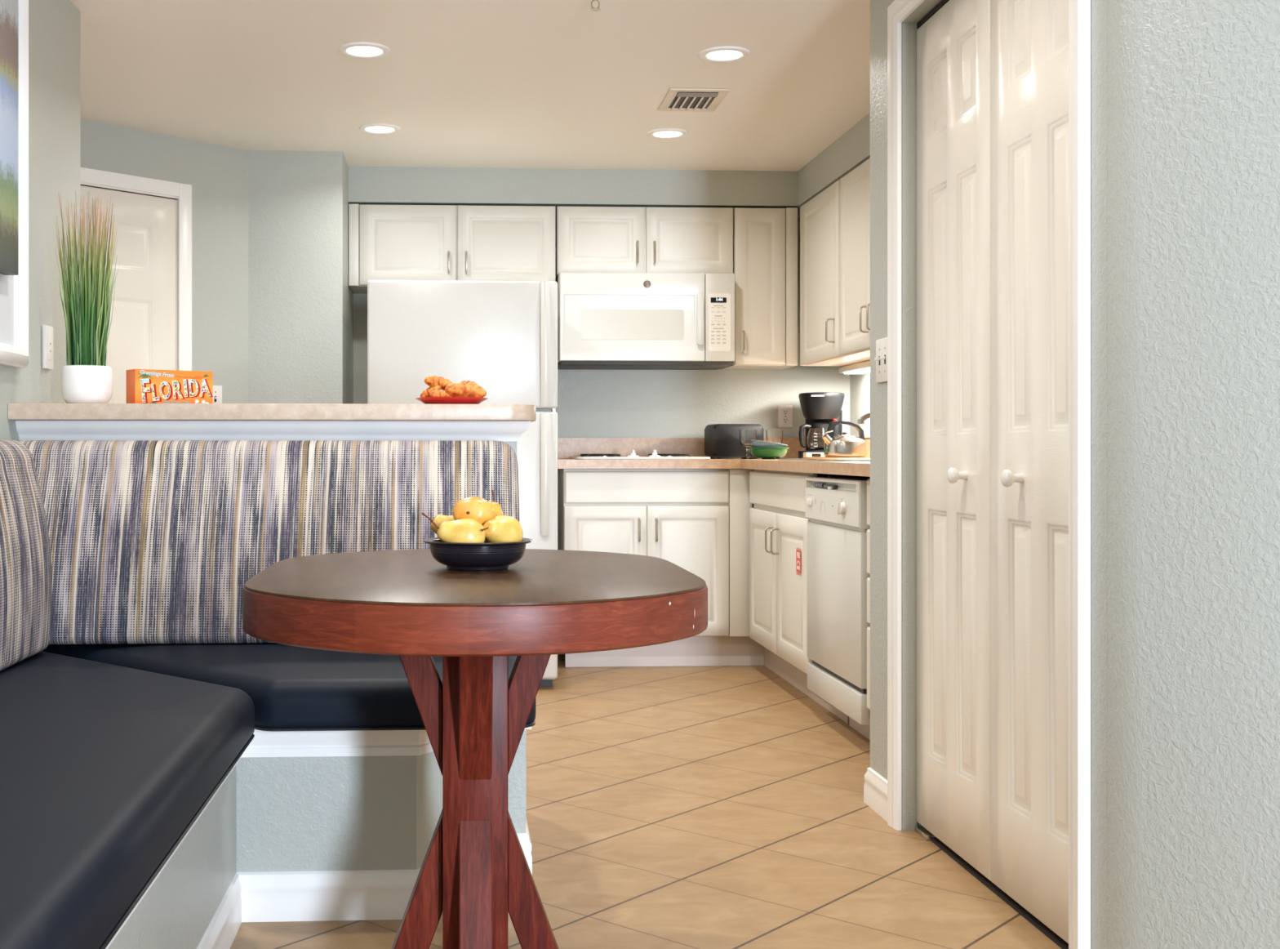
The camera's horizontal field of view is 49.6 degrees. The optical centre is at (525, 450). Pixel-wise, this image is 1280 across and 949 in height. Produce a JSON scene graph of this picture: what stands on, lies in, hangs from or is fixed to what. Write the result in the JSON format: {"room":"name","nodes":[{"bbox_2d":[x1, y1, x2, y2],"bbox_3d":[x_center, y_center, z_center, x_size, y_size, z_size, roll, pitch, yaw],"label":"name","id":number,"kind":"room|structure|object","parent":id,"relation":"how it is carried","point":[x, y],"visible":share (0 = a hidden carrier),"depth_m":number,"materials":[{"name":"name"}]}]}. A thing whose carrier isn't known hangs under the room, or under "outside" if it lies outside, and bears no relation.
{"room":"dining room","nodes":[
{"label":"dining room","id":0,"kind":"room"},
{"bbox_2d":[0,0,80,439],"bbox_3d":[-1.241,-0.168,1.305,0.131,2.255,5.530,0,0,-3],"label":"wall","id":1,"kind":"structure","parent":0,"point":[54,25],"depth_m":3.76,"materials":[{"name":"grey paint"}]},
{"bbox_2d":[0,0,28,368],"bbox_3d":[-1.235,-0.719,2.939,0.044,1.022,1.095,0,0,-3],"label":"framed picture","id":2,"kind":"object","parent":1,"relation":"attached to","point":[14,14],"visible":1,"depth_m":3.34,"materials":[{"name":"white"}]},
{"bbox_2d":[42,324,53,369],"bbox_3d":[-1.290,-0.278,3.725,0.013,0.117,0.072,0,0,-3],"label":"blank wall plate","id":3,"kind":"object","parent":1,"relation":"attached to","point":[47,331],"visible":1,"depth_m":3.71,"materials":[{"name":"white plastic"}]},
{"bbox_2d":[80,119,248,403],"bbox_3d":[-2.035,-0.168,5.165,0.121,2.255,2.300,0,0,44],"label":"wall","id":4,"kind":"structure","parent":0,"point":[217,175],"depth_m":5.82,"materials":[{"name":"grey paint"}]},
{"bbox_2d":[80,167,191,403],"bbox_3d":[-1.741,-0.073,5.462,0.124,2.066,0.893,0,0,44],"label":"door","id":5,"kind":"structure","parent":4,"relation":"in","point":[151,326],"depth_m":5.60,"materials":[{"name":"white paint"}]},
{"bbox_2d":[213,385,222,403],"bbox_3d":[-1.308,-0.217,5.823,0.019,0.115,0.070,0,0,44],"label":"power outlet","id":6,"kind":"object","parent":4,"relation":"attached to","point":[217,389],"visible":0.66,"depth_m":5.83,"materials":[{"name":"white plastic"}]},
{"bbox_2d":[248,150,353,404],"bbox_3d":[-1.010,-0.168,6.280,0.404,2.255,0.634,0,0,-3],"label":"wall","id":7,"kind":"structure","parent":0,"point":[300,296],"depth_m":5.96,"materials":[{"name":"grey paint"}]},
{"bbox_2d":[107,728,525,948],"bbox_3d":[-0.580,0.768,2.066,1.266,0.384,2.945,0,0,-3],"label":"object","id":8,"kind":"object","parent":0,"point":[308,813],"depth_m":2.82,"materials":[{"name":"grey paint"}]},
{"bbox_2d":[0,650,254,948],"bbox_3d":[-0.845,0.508,1.954,0.707,0.106,2.788,0,0,-3],"label":"seat cushion","id":9,"kind":"object","parent":8,"relation":"on","point":[105,768],"visible":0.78,"depth_m":1.96,"materials":[{"name":"black leather"}]},
{"bbox_2d":[0,439,52,671],"bbox_3d":[-1.105,0.214,1.880,0.191,0.478,2.545,0,0,-3],"label":"cushion","id":10,"kind":"object","parent":9,"relation":"on","point":[25,560],"visible":1,"depth_m":2.95,"materials":[{"name":"fabric"}]},
{"bbox_2d":[42,643,535,730],"bbox_3d":[-0.619,0.508,3.140,1.248,0.107,0.790,0,0,-3],"label":"seat cushion","id":11,"kind":"object","parent":8,"relation":"on","point":[290,687],"visible":0.36,"depth_m":2.83,"materials":[{"name":"black leather"}]},
{"bbox_2d":[15,440,519,644],"bbox_3d":[-0.644,0.214,3.377,1.258,0.478,0.310,0,0,-3],"label":"cushion","id":12,"kind":"object","parent":11,"relation":"on","point":[152,541],"visible":0.59,"depth_m":3.30,"materials":[{"name":"fabric"}]},
{"bbox_2d":[105,726,531,948],"bbox_3d":[-0.447,0.594,2.123,0.546,0.063,3.008,0,0,11],"label":"trim","id":13,"kind":"structure","parent":8,"relation":"attached to","point":[355,742],"depth_m":2.81,"materials":[{"name":"white wood"}]},
{"bbox_2d":[196,815,532,948],"bbox_3d":[-0.436,0.911,2.187,0.543,0.098,3.139,0,0,11],"label":"baseboard","id":14,"kind":"structure","parent":8,"relation":"attached to","point":[365,894],"depth_m":2.81,"materials":[{"name":"white wood"}]},
{"bbox_2d":[71,0,870,171],"bbox_3d":[0.180,-1.345,0.409,6.800,0.100,13.200,0,0,-3],"label":"ceiling","id":15,"kind":"structure","parent":0,"point":[535,84],"depth_m":4.75,"materials":[{"name":"white paint"}]},
{"bbox_2d":[338,41,391,58],"bbox_3d":[-0.519,-1.290,4.453,0.168,0.008,0.168,0,0,-3],"label":"recessed light","id":16,"kind":"object","parent":15,"relation":"in","point":[360,49],"visible":1,"depth_m":4.44,"materials":[{"name":"white glass"}]},
{"bbox_2d":[359,123,400,133],"bbox_3d":[-0.584,-1.290,5.540,0.168,0.008,0.168,0,0,-3],"label":"recessed light","id":17,"kind":"object","parent":15,"relation":"in","point":[372,128],"visible":1,"depth_m":5.52,"materials":[{"name":"white glass"}]},
{"bbox_2d":[590,0,599,11],"bbox_3d":[0.199,-1.270,3.900,0.070,0.048,0.070,0,0,-3],"label":"sprinkler","id":18,"kind":"object","parent":15,"relation":"attached to","point":[593,9],"visible":1,"depth_m":3.90,"materials":[{"name":"beige metal"}]},
{"bbox_2d":[647,128,688,138],"bbox_3d":[0.581,-1.290,5.620,0.168,0.008,0.168,0,0,-3],"label":"recessed light","id":19,"kind":"object","parent":15,"relation":"in","point":[662,133],"visible":1,"depth_m":5.60,"materials":[{"name":"white glass"}]},
{"bbox_2d":[657,88,729,111],"bbox_3d":[0.619,-1.289,5.087,0.216,0.016,0.310,0,0,-3],"label":"ceiling vent","id":20,"kind":"object","parent":15,"relation":"in","point":[677,99],"visible":1,"depth_m":5.08,"materials":[{"name":"beige metal"}]},
{"bbox_2d":[698,46,750,62],"bbox_3d":[0.650,-1.290,4.498,0.168,0.008,0.168,0,0,-3],"label":"recessed light","id":21,"kind":"object","parent":15,"relation":"in","point":[718,54],"visible":1,"depth_m":4.48,"materials":[{"name":"white glass"}]},
{"bbox_2d":[503,441,516,455],"bbox_3d":[-0.657,0.442,3.604,1.266,1.036,0.135,0,0,-3],"label":"wall","id":22,"kind":"structure","parent":0,"point":[513,444],"depth_m":3.57,"materials":[{"name":"grey paint"}]},
{"bbox_2d":[8,403,536,422],"bbox_3d":[-0.634,-0.097,3.637,1.313,0.040,0.392,0,0,-3],"label":"countertop","id":23,"kind":"structure","parent":22,"relation":"on","point":[21,411],"depth_m":3.44,"materials":[{"name":"beige laminate"}]},
{"bbox_2d":[60,364,112,403],"bbox_3d":[-1.138,-0.168,3.578,0.129,0.100,0.129,0,0,-3],"label":"pot","id":24,"kind":"object","parent":23,"relation":"on","point":[80,384],"depth_m":3.53,"materials":[{"name":"white ceramic"}]},
{"bbox_2d":[53,191,119,403],"bbox_3d":[-1.139,-0.395,3.577,0.160,0.554,0.155,0,0,-25],"label":"potted grass","id":25,"kind":"object","parent":23,"relation":"on","point":[86,378],"depth_m":3.54,"materials":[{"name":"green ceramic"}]},
{"bbox_2d":[126,368,213,403],"bbox_3d":[-0.939,-0.164,3.643,0.213,0.093,0.068,0,0,-36],"label":"box","id":26,"kind":"object","parent":23,"relation":"on","point":[143,385],"visible":0.94,"depth_m":3.60,"materials":[{"name":"orange cardboard"}]},
{"bbox_2d":[137,373,152,378],"bbox_3d":[-0.984,-0.186,3.569,0.047,0.033,0.001,0,0,-36],"label":"print","id":27,"kind":"object","parent":26,"relation":"on","point":[144,375],"depth_m":3.57},
{"bbox_2d":[140,377,213,403],"bbox_3d":[-0.914,-0.156,3.620,0.200,0.070,0.002,0,0,-36],"label":"sign","id":28,"kind":"object","parent":26,"relation":"on","point":[144,384],"depth_m":3.62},
{"bbox_2d":[192,375,204,378],"bbox_3d":[-0.867,-0.194,3.654,0.032,0.009,0.001,0,0,-36],"label":"print","id":29,"kind":"object","parent":26,"relation":"on","point":[196,376],"depth_m":3.66},
{"bbox_2d":[195,399,208,403],"bbox_3d":[-0.860,-0.126,3.659,0.041,0.017,0.001,0,0,-36],"label":"print","id":30,"kind":"object","parent":26,"relation":"attached to","point":[197,401],"depth_m":3.66},
{"bbox_2d":[415,396,488,404],"bbox_3d":[-0.192,-0.127,3.595,0.191,0.019,0.191,0,0,-3],"label":"plate","id":31,"kind":"object","parent":23,"relation":"on","point":[426,400],"visible":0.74,"depth_m":3.53,"materials":[{"name":"red ceramic"}]},
{"bbox_2d":[420,385,441,397],"bbox_3d":[-0.244,-0.152,3.592,0.059,0.036,0.034,0,0,20],"label":"croissant","id":32,"kind":"object","parent":31,"relation":"on","point":[425,393],"visible":0.66,"depth_m":3.58,"materials":[{"name":"orange food"}]},
{"bbox_2d":[424,375,453,390],"bbox_3d":[-0.226,-0.176,3.595,0.082,0.039,0.041,0,0,-21],"label":"croissant","id":33,"kind":"object","parent":32,"relation":"on","point":[432,380],"visible":0.76,"depth_m":3.58,"materials":[{"name":"orange food"}]},
{"bbox_2d":[429,389,450,396],"bbox_3d":[-0.222,-0.142,3.546,0.057,0.029,0.033,0,0,-32],"label":"croissant","id":34,"kind":"object","parent":31,"relation":"on","point":[436,393],"visible":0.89,"depth_m":3.53,"materials":[{"name":"orange food"}]},
{"bbox_2d":[444,382,486,397],"bbox_3d":[-0.156,-0.153,3.567,0.108,0.046,0.055,0,0,-10],"label":"croissant","id":35,"kind":"object","parent":31,"relation":"on","point":[460,388],"visible":0.87,"depth_m":3.55,"materials":[{"name":"orange food"}]},
{"label":"croissant","id":36,"kind":"object","parent":31,"relation":"on","visible":0},
{"bbox_2d":[460,380,478,385],"bbox_3d":[-0.146,-0.169,3.628,0.058,0.030,0.034,0,0,26],"label":"croissant","id":37,"kind":"object","parent":36,"relation":"on","point":[464,381],"visible":0.2,"depth_m":3.62,"materials":[{"name":"orange food"}]},
{"bbox_2d":[15,420,531,441],"bbox_3d":[-0.638,-0.049,3.587,1.302,0.052,0.171,0,0,-3],"label":"trim","id":38,"kind":"structure","parent":22,"relation":"attached to","point":[496,430],"depth_m":3.52,"materials":[{"name":"white wood"}]},
{"bbox_2d":[353,217,849,507],"bbox_3d":[0.380,-0.168,6.727,2.670,2.255,0.120,0,0,-3],"label":"wall","id":39,"kind":"structure","parent":0,"point":[592,403],"depth_m":6.68,"materials":[{"name":"grey paint"}]},
{"bbox_2d":[348,204,555,293],"bbox_3d":[-0.339,-0.938,6.449,0.946,0.373,0.359,0,0,-3],"label":"upper cabinet","id":40,"kind":"object","parent":39,"relation":"attached to","point":[440,242],"visible":0.92,"depth_m":6.30,"materials":[{"name":"white paint"}]},
{"bbox_2d":[555,206,733,279],"bbox_3d":[0.548,-0.967,6.493,0.817,0.314,0.359,0,0,-3],"label":"upper cabinet","id":41,"kind":"object","parent":39,"relation":"attached to","point":[589,239],"visible":0.95,"depth_m":6.35,"materials":[{"name":"white paint"}]},
{"bbox_2d":[555,272,734,369],"bbox_3d":[0.546,-0.598,6.451,0.799,0.416,0.432,0,0,-3],"label":"microwave","id":42,"kind":"object","parent":41,"relation":"attached to","point":[606,321],"visible":0.99,"depth_m":6.26,"materials":[{"name":"white plastic"}]},
{"bbox_2d":[557,436,870,458],"bbox_3d":[0.920,-0.010,5.224,1.476,0.100,2.933,0,0,-3],"label":"backsplash","id":43,"kind":"structure","parent":39,"relation":"attached to","point":[566,446],"depth_m":6.66,"materials":[{"name":"beige laminate"}]},
{"bbox_2d":[721,207,797,369],"bbox_3d":[1.109,-0.758,6.521,0.296,0.731,0.359,0,0,-3],"label":"upper cabinet","id":44,"kind":"object","parent":39,"relation":"attached to","point":[765,240],"visible":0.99,"depth_m":6.38,"materials":[{"name":"white paint"}]},
{"bbox_2d":[777,404,792,427],"bbox_3d":[1.267,-0.165,6.707,0.071,0.108,0.009,0,0,-3],"label":"wall outlet","id":45,"kind":"object","parent":39,"relation":"attached to","point":[784,411],"visible":1,"depth_m":6.71,"materials":[{"name":"white plastic"}]},
{"bbox_2d":[782,417,788,423],"bbox_3d":[1.267,-0.145,6.706,0.033,0.033,0.003,0,0,-3],"label":"receptacle","id":46,"kind":"object","parent":45,"relation":"attached to","point":[784,420],"depth_m":6.70,"materials":[{"name":"grey plastic"}]},
{"bbox_2d":[782,408,788,415],"bbox_3d":[1.267,-0.184,6.706,0.033,0.033,0.003,0,0,-3],"label":"receptacle","id":47,"kind":"object","parent":45,"relation":"attached to","point":[784,411],"depth_m":6.70,"materials":[{"name":"grey plastic"}]},
{"bbox_2d":[348,112,870,217],"bbox_3d":[0.454,-1.214,5.199,2.413,0.161,2.940,0,0,-3],"label":"wall","id":48,"kind":"structure","parent":0,"point":[367,185],"depth_m":6.34,"materials":[{"name":"grey paint"}]},
{"bbox_2d":[230,653,1068,948],"bbox_3d":[0.180,1.007,0.409,6.800,0.106,13.200,0,0,-3],"label":"floor","id":49,"kind":"structure","parent":0,"point":[680,806],"depth_m":3.40,"materials":[{"name":"beige tile"}]},
{"bbox_2d":[367,280,557,685],"bbox_3d":[-0.268,0.141,5.872,0.760,1.638,0.844,0,0,-3],"label":"refrigerator","id":50,"kind":"object","parent":49,"relation":"on","point":[500,336],"visible":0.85,"depth_m":5.50,"materials":[{"name":"white metal"}]},
{"bbox_2d":[242,548,707,948],"bbox_3d":[-0.083,0.579,2.287,0.706,0.762,1.000,0,0,-3],"label":"dining table","id":51,"kind":"object","parent":49,"relation":"on","point":[474,870],"visible":0.98,"depth_m":2.18,"materials":[{"name":"brown wood"}]},
{"bbox_2d":[422,537,532,570],"bbox_3d":[-0.080,0.173,2.311,0.184,0.048,0.184,0,0,-11],"label":"fruit bowl","id":52,"kind":"object","parent":51,"relation":"on","point":[484,556],"visible":0.92,"depth_m":2.25,"materials":[{"name":"black ceramic"}]},
{"bbox_2d":[421,511,454,542],"bbox_3d":[-0.126,0.139,2.350,0.088,0.068,0.062,0,0,15],"label":"pear","id":53,"kind":"object","parent":52,"relation":"in","point":[438,518],"visible":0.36,"depth_m":2.33,"materials":[{"name":"yellow food"}]},
{"bbox_2d":[428,517,485,542],"bbox_3d":[-0.109,0.142,2.269,0.090,0.065,0.063,0,0,8],"label":"pear","id":54,"kind":"object","parent":52,"relation":"in","point":[463,530],"visible":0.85,"depth_m":2.24,"materials":[{"name":"yellow food"}]},
{"bbox_2d":[452,496,494,525],"bbox_3d":[-0.077,0.105,2.322,0.070,0.056,0.102,0,0,28],"label":"pear","id":55,"kind":"object","parent":54,"relation":"on","point":[478,508],"visible":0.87,"depth_m":2.28,"materials":[{"name":"yellow food"}]},
{"bbox_2d":[484,489,503,542],"bbox_3d":[-0.060,0.114,2.357,0.057,0.091,0.056,0,0,17],"label":"pear","id":56,"kind":"object","parent":52,"relation":"in","point":[496,506],"visible":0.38,"depth_m":2.35,"materials":[{"name":"yellow food"}]},
{"bbox_2d":[480,515,523,542],"bbox_3d":[-0.050,0.140,2.290,0.098,0.064,0.062,0,0,-38],"label":"pear","id":57,"kind":"object","parent":52,"relation":"in","point":[501,528],"visible":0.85,"depth_m":2.27,"materials":[{"name":"yellow food"}]},
{"bbox_2d":[557,468,764,666],"bbox_3d":[0.606,0.521,6.347,0.901,0.878,0.649,0,0,-3],"label":"base cabinet","id":58,"kind":"object","parent":49,"relation":"on","point":[695,520],"visible":0.74,"depth_m":6.07,"materials":[{"name":"white paint"}]},
{"bbox_2d":[749,469,848,723],"bbox_3d":[1.294,0.521,5.508,0.634,0.878,1.313,0,0,-3],"label":"base cabinet","id":59,"kind":"object","parent":49,"relation":"on","point":[778,521],"visible":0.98,"depth_m":5.49,"materials":[{"name":"white paint"}]},
{"bbox_2d":[805,476,870,739],"bbox_3d":[1.331,0.528,4.708,0.628,0.864,0.676,0,0,-3],"label":"dishwasher","id":60,"kind":"object","parent":49,"relation":"on","point":[836,507],"visible":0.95,"depth_m":4.62,"materials":[{"name":"white metal"}]},
{"bbox_2d":[866,478,870,709],"bbox_3d":[1.371,0.521,4.081,0.634,0.878,0.558,0,0,-3],"label":"base cabinet","id":61,"kind":"object","parent":49,"relation":"on","point":[868,479],"visible":0.09,"depth_m":4.32,"materials":[{"name":"white paint"}]},
{"bbox_2d":[557,436,870,476],"bbox_3d":[0.920,0.010,5.224,1.476,0.140,2.933,0,0,-3],"label":"countertop","id":62,"kind":"structure","parent":61,"relation":"on","point":[566,446],"depth_m":6.04,"materials":[{"name":"beige laminate"}]},
{"bbox_2d":[568,449,710,458],"bbox_3d":[0.517,0.019,6.334,0.600,0.042,0.450,0,0,-3],"label":"cooktop","id":63,"kind":"object","parent":62,"relation":"in","point":[633,455],"visible":1,"depth_m":6.12,"materials":[{"name":"white metal"}]},
{"bbox_2d":[704,423,764,458],"bbox_3d":[0.992,-0.042,6.489,0.260,0.163,0.150,0,0,-11],"label":"toaster","id":64,"kind":"object","parent":62,"relation":"on","point":[721,440],"visible":0.77,"depth_m":6.41,"materials":[{"name":"black plastic"}]},
{"bbox_2d":[739,429,756,458],"bbox_3d":[1.021,-0.028,6.314,0.080,0.134,0.080,0,0,-3],"label":"goblet","id":65,"kind":"object","parent":62,"relation":"on","point":[745,435],"visible":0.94,"depth_m":6.29,"materials":[{"name":"clear glass"}]},
{"bbox_2d":[748,447,789,458],"bbox_3d":[1.086,0.013,6.147,0.181,0.053,0.181,0,0,-3],"label":"bowl","id":66,"kind":"object","parent":62,"relation":"on","point":[761,452],"visible":0.96,"depth_m":6.08,"materials":[{"name":"green ceramic"}]},
{"bbox_2d":[750,439,787,447],"bbox_3d":[1.087,-0.017,6.147,0.164,0.062,0.166,0,0,17],"label":"bowl","id":67,"kind":"object","parent":66,"relation":"in","point":[756,443],"visible":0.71,"depth_m":6.08,"materials":[{"name":"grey ceramic"}]},
{"bbox_2d":[765,429,782,458],"bbox_3d":[1.150,-0.028,6.355,0.080,0.134,0.080,0,0,-3],"label":"goblet","id":68,"kind":"object","parent":62,"relation":"on","point":[771,435],"visible":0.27,"depth_m":6.32,"materials":[{"name":"clear glass"}]},
{"bbox_2d":[798,391,844,457],"bbox_3d":[1.388,-0.115,6.465,0.212,0.309,0.243,0,0,21],"label":"coffee maker","id":69,"kind":"object","parent":62,"relation":"on","point":[819,409],"visible":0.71,"depth_m":6.40,"materials":[{"name":"black plastic"}]},
{"bbox_2d":[777,457,870,476],"bbox_3d":[1.286,0.117,5.416,0.464,0.170,0.674,0,0,-3],"label":"sink","id":70,"kind":"object","parent":62,"relation":"in","point":[786,459],"visible":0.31,"depth_m":5.11,"materials":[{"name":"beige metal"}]},
{"bbox_2d":[804,456,870,457],"bbox_3d":[1.358,0.034,5.980,0.270,0.011,0.170,0,0,4],"label":"cutting board","id":71,"kind":"object","parent":62,"relation":"on","point":[805,456],"visible":0.43,"depth_m":5.99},
{"bbox_2d":[822,418,866,456],"bbox_3d":[1.388,-0.054,5.982,0.178,0.164,0.178,0,0,21],"label":"kettle","id":72,"kind":"object","parent":71,"relation":"on","point":[844,444],"visible":1,"depth_m":5.92,"materials":[{"name":"silver metal"}]},
{"bbox_2d":[857,412,870,423],"bbox_3d":[1.452,-0.059,5.358,0.314,0.198,0.083,0,0,-3],"label":"faucet","id":73,"kind":"object","parent":62,"relation":"on","point":[861,420],"visible":0.23,"depth_m":5.35,"materials":[{"name":"silver metal"}]},
{"bbox_2d":[849,372,870,437],"bbox_3d":[1.728,-0.168,5.188,0.130,2.255,3.090,0,0,-3],"label":"window","id":74,"kind":"structure","parent":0,"point":[860,384],"depth_m":6.56,"materials":[{"name":"clear glass"}]},
{"bbox_2d":[800,179,870,365],"bbox_3d":[1.433,-0.757,6.049,0.372,0.734,0.680,0,0,-3],"label":"upper cabinet","id":75,"kind":"object","parent":74,"relation":"attached to","point":[820,217],"visible":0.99,"depth_m":6.00,"materials":[{"name":"white paint"}]},
{"bbox_2d":[838,360,870,373],"bbox_3d":[1.533,-0.371,6.084,0.110,0.036,0.700,0,0,-3],"label":"light","id":76,"kind":"object","parent":75,"relation":"attached to","point":[862,367],"visible":0.54,"depth_m":6.19,"materials":[{"name":"white plastic"}]},
{"bbox_2d":[840,157,870,355],"bbox_3d":[1.472,-0.757,5.256,0.372,0.734,0.897,0,0,-3],"label":"upper cabinet","id":77,"kind":"object","parent":74,"relation":"attached to","point":[855,186],"visible":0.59,"depth_m":5.47,"materials":[{"name":"white paint"}]},
{"bbox_2d":[870,0,1107,948],"bbox_3d":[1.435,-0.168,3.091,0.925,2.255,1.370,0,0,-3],"label":"door frame","id":78,"kind":"structure","parent":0,"point":[878,8],"depth_m":2.44,"materials":[{"name":"grey paint"}]},
{"bbox_2d":[863,766,887,821],"bbox_3d":[0.997,0.911,3.663,0.133,0.098,0.208,0,0,-3],"label":"baseboard","id":79,"kind":"structure","parent":78,"relation":"attached to","point":[875,785],"depth_m":3.66,"materials":[{"name":"white wood"}]},
{"bbox_2d":[874,337,887,382],"bbox_3d":[0.935,-0.237,3.621,0.019,0.115,0.116,0,0,-3],"label":"light switch","id":80,"kind":"object","parent":78,"relation":"attached to","point":[881,358],"visible":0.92,"depth_m":3.62,"materials":[{"name":"white plastic"}]},
{"bbox_2d":[887,0,1090,948],"bbox_3d":[1.000,-0.093,2.998,0.084,2.106,1.105,0,0,-3],"label":"door","id":81,"kind":"structure","parent":78,"relation":"in","point":[988,101],"depth_m":3.00,"materials":[{"name":"white paint"}]},
{"bbox_2d":[1107,0,1279,948],"bbox_3d":[1.420,-0.168,1.778,0.176,2.255,1.464,0,0,-32],"label":"wall","id":82,"kind":"structure","parent":0,"point":[1193,86],"depth_m":2.19,"materials":[{"name":"grey paint"}]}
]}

